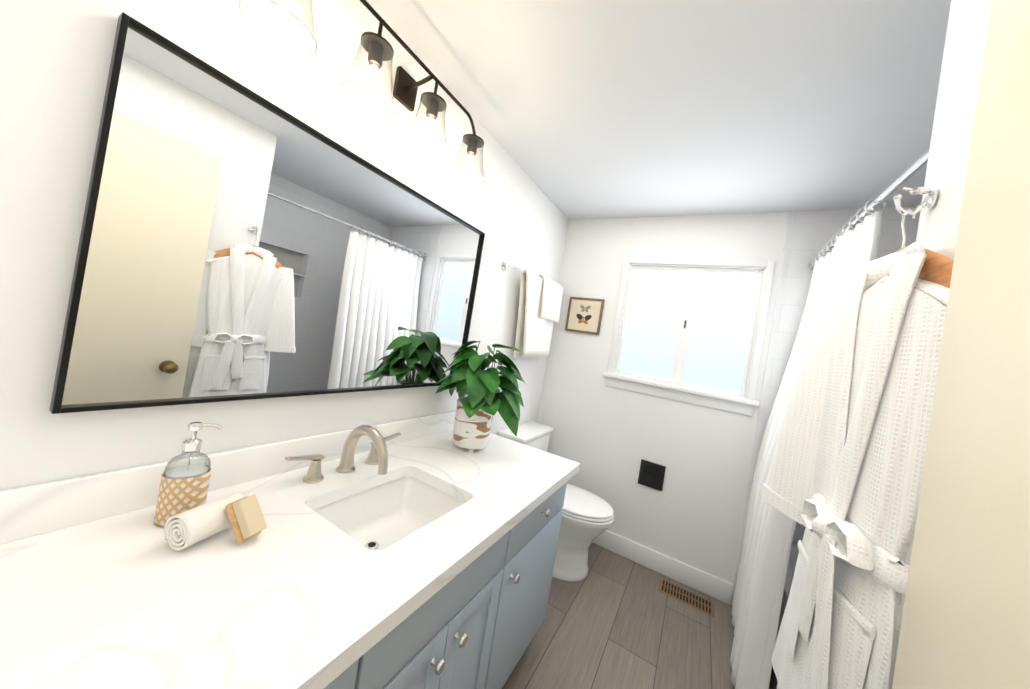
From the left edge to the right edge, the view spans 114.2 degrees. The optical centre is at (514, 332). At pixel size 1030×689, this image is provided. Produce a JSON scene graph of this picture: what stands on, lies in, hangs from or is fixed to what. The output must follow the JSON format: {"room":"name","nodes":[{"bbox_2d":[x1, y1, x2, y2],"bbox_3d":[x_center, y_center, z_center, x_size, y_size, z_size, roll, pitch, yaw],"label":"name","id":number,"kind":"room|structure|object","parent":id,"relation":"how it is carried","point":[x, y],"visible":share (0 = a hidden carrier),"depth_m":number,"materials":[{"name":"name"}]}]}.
{"room":"bathroom","nodes":[
{"label":"bathroom","id":0,"kind":"room"},
{"bbox_2d":[0,0,567,490],"bbox_3d":[-0.601,0.111,1.358,0.100,2.455,3.553,9,-1,30],"label":"wall","id":1,"kind":"structure","parent":0,"point":[54,62],"depth_m":0.83,"materials":[{"name":"white paint"}]},
{"bbox_2d":[0,410,455,541],"bbox_3d":[-0.732,0.398,1.080,0.019,0.100,1.932,9,-1,30],"label":"backsplash","id":2,"kind":"structure","parent":1,"relation":"attached to","point":[26,511],"depth_m":0.79,"materials":[{"name":"white stone"}]},
{"bbox_2d":[49,12,484,413],"bbox_3d":[-0.550,-0.187,1.230,0.029,0.816,1.287,9,-1,30],"label":"mirror","id":3,"kind":"object","parent":1,"relation":"attached to","point":[238,241],"visible":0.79,"depth_m":0.89,"materials":[{"name":"black metal"}]},
{"bbox_2d":[238,0,484,186],"bbox_3d":[-0.391,-0.839,1.135,0.226,0.284,0.890,9,-1,30],"label":"sconce","id":4,"kind":"object","parent":1,"relation":"attached to","point":[378,47],"visible":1,"depth_m":1.09,"materials":[{"name":"brown metal"}]},
{"bbox_2d":[502,262,525,274],"bbox_3d":[0.155,-0.367,2.357,0.076,0.048,0.828,9,-1,30],"label":"towel rail","id":5,"kind":"object","parent":1,"relation":"attached to","point":[504,266],"visible":0.46,"depth_m":2.02,"materials":[{"name":"silver metal"}]},
{"bbox_2d":[513,269,563,359],"bbox_3d":[0.159,-0.105,2.378,0.124,0.606,0.575,9,-1,30],"label":"hanging towel","id":6,"kind":"object","parent":5,"relation":"hanging from","point":[540,301],"visible":1,"depth_m":2.30,"materials":[{"name":"white fabric"}]},
{"bbox_2d":[502,543,734,688],"bbox_3d":[0.206,1.527,0.760,2.450,0.100,3.553,9,-1,30],"label":"floor","id":7,"kind":"structure","parent":0,"point":[612,620],"depth_m":1.69,"materials":[{"name":"grey tile"}]},
{"bbox_2d":[320,470,578,688],"bbox_3d":[-0.530,0.941,0.913,0.671,0.828,1.895,9,-1,30],"label":"bathroom vanity","id":8,"kind":"object","parent":7,"relation":"on","point":[472,632],"depth_m":1.01,"materials":[{"name":"blue wood"}]},
{"bbox_2d":[0,430,579,688],"bbox_3d":[-0.458,0.510,0.914,0.684,0.038,1.932,9,-1,30],"label":"countertop","id":9,"kind":"structure","parent":8,"relation":"on","point":[105,603],"depth_m":0.63,"materials":[{"name":"white stone"}]},
{"bbox_2d":[154,422,222,525],"bbox_3d":[-0.770,0.324,0.788,0.085,0.226,0.091,9,-1,30],"label":"soap dispenser","id":10,"kind":"object","parent":9,"relation":"on","point":[183,488],"visible":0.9,"depth_m":0.77,"materials":[{"name":"clear glass"}]},
{"bbox_2d":[163,492,245,550],"bbox_3d":[-0.676,0.411,0.737,0.072,0.068,0.119,9,-1,15],"label":"rolled towel","id":11,"kind":"object","parent":9,"relation":"on","point":[185,529],"visible":0.88,"depth_m":0.69,"materials":[{"name":"white fabric"}]},
{"bbox_2d":[225,494,266,543],"bbox_3d":[-0.601,0.415,0.747,0.080,0.088,0.048,9,-1,15],"label":"scrub brush","id":12,"kind":"object","parent":9,"relation":"on","point":[246,518],"visible":1,"depth_m":0.73,"materials":[{"name":"brown wood"}]},
{"bbox_2d":[285,425,400,482],"bbox_3d":[-0.500,0.397,1.109,0.224,0.176,0.415,9,-1,30],"label":"faucet","id":13,"kind":"object","parent":9,"relation":"on","point":[378,453],"visible":1,"depth_m":1.09,"materials":[{"name":"silver metal"}]},
{"bbox_2d":[324,474,459,545],"bbox_3d":[-0.377,0.609,1.019,0.336,0.154,0.416,9,-1,30],"label":"sink","id":14,"kind":"object","parent":9,"relation":"in","point":[379,513],"depth_m":1.18,"materials":[{"name":"white ceramic"}]},
{"bbox_2d":[435,341,525,451],"bbox_3d":[-0.137,0.295,1.578,0.443,0.501,0.473,9,-1,30],"label":"potted plant","id":15,"kind":"object","parent":9,"relation":"on","point":[481,403],"visible":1,"depth_m":1.49,"materials":[{"name":"green plant"}]},
{"bbox_2d":[498,421,613,580],"bbox_3d":[0.275,1.111,2.242,0.773,0.778,0.490,9,-1,30],"label":"toilet","id":16,"kind":"object","parent":7,"relation":"on","point":[587,518],"visible":0.5,"depth_m":2.05,"materials":[{"name":"white ceramic"}]},
{"bbox_2d":[658,578,714,617],"bbox_3d":[1.052,1.623,2.053,0.305,0.006,0.140,9,-1,30],"label":"floor vent","id":17,"kind":"object","parent":7,"relation":"in","point":[692,599],"visible":1,"depth_m":2.04,"materials":[{"name":"brown metal"}]},
{"bbox_2d":[769,542,798,688],"bbox_3d":[1.363,1.412,1.156,0.682,0.500,1.551,9,-1,30],"label":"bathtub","id":18,"kind":"object","parent":7,"relation":"on","point":[792,562],"depth_m":1.50,"materials":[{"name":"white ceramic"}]},
{"bbox_2d":[369,0,950,219],"bbox_3d":[0.610,-0.996,0.790,2.450,0.100,3.553,9,-1,30],"label":"ceiling","id":19,"kind":"structure","parent":0,"point":[592,109],"depth_m":1.30,"materials":[{"name":"white paint"}]},
{"bbox_2d":[540,207,903,604],"bbox_3d":[1.302,0.426,2.243,2.330,2.455,0.103,9,-1,30],"label":"wall","id":20,"kind":"structure","parent":0,"point":[709,455],"depth_m":2.28,"materials":[{"name":"white paint"}]},
{"bbox_2d":[565,297,604,334],"bbox_3d":[0.551,-0.138,2.653,0.280,0.280,0.020,9,-1,30],"label":"picture frame","id":21,"kind":"object","parent":20,"relation":"attached to","point":[584,315],"visible":1,"depth_m":2.65,"materials":[{"name":"beige"}]},
{"bbox_2d":[638,459,665,490],"bbox_3d":[0.950,0.991,2.318,0.160,0.170,0.014,9,-1,30],"label":"paper holder","id":22,"kind":"object","parent":20,"relation":"attached to","point":[651,474],"visible":1,"depth_m":2.32,"materials":[{"name":"black plastic"}]},
{"bbox_2d":[592,530,732,604],"bbox_3d":[0.700,1.511,2.405,1.462,0.125,0.017,9,-1,30],"label":"baseboard","id":23,"kind":"structure","parent":20,"relation":"attached to","point":[717,588],"depth_m":2.20,"materials":[{"name":"white paint"}]},
{"bbox_2d":[603,258,774,415],"bbox_3d":[1.172,-0.022,2.334,0.960,0.980,0.150,9,-1,30],"label":"window","id":24,"kind":"structure","parent":20,"relation":"in","point":[692,327],"depth_m":2.30,"materials":[{"name":"glass"}]},
{"bbox_2d":[896,0,990,259],"bbox_3d":[0.351,0.245,-0.144,0.100,2.455,1.896,9,-1,30],"label":"wall","id":25,"kind":"structure","parent":0,"point":[936,228],"depth_m":0.65,"materials":[{"name":"white paint"}]},
{"bbox_2d":[808,149,929,269],"bbox_3d":[1.410,-0.472,1.319,0.062,0.060,1.550,9,-1,30],"label":"curtain rod","id":26,"kind":"object","parent":25,"relation":"attached to","point":[908,174],"visible":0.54,"depth_m":1.16,"materials":[{"name":"silver metal"}]},
{"bbox_2d":[729,197,885,688],"bbox_3d":[1.314,0.561,1.614,0.242,2.116,0.922,9,-1,30],"label":"shower curtain","id":27,"kind":"object","parent":26,"relation":"hanging from","point":[763,566],"visible":0.73,"depth_m":1.40,"materials":[{"name":"white fabric"}]},
{"bbox_2d":[893,187,937,215],"bbox_3d":[0.816,-0.271,0.685,0.056,0.061,0.035,9,-1,30],"label":"robe hook","id":28,"kind":"object","parent":25,"relation":"attached to","point":[928,202],"visible":0.96,"depth_m":0.68,"materials":[{"name":"silver metal"}]},
{"bbox_2d":[761,209,953,688],"bbox_3d":[0.687,0.290,0.690,0.170,1.123,0.616,9,-1,30],"label":"robe","id":29,"kind":"object","parent":28,"relation":"hanging from","point":[842,484],"visible":0.75,"depth_m":0.64,"materials":[{"name":"white fabric"}]},
{"bbox_2d":[892,0,1029,688],"bbox_3d":[0.363,0.391,0.165,0.116,2.162,0.802,9,-1,30],"label":"door","id":30,"kind":"structure","parent":25,"relation":"in","point":[965,623],"depth_m":0.42,"materials":[{"name":"beige paint"}]}
]}

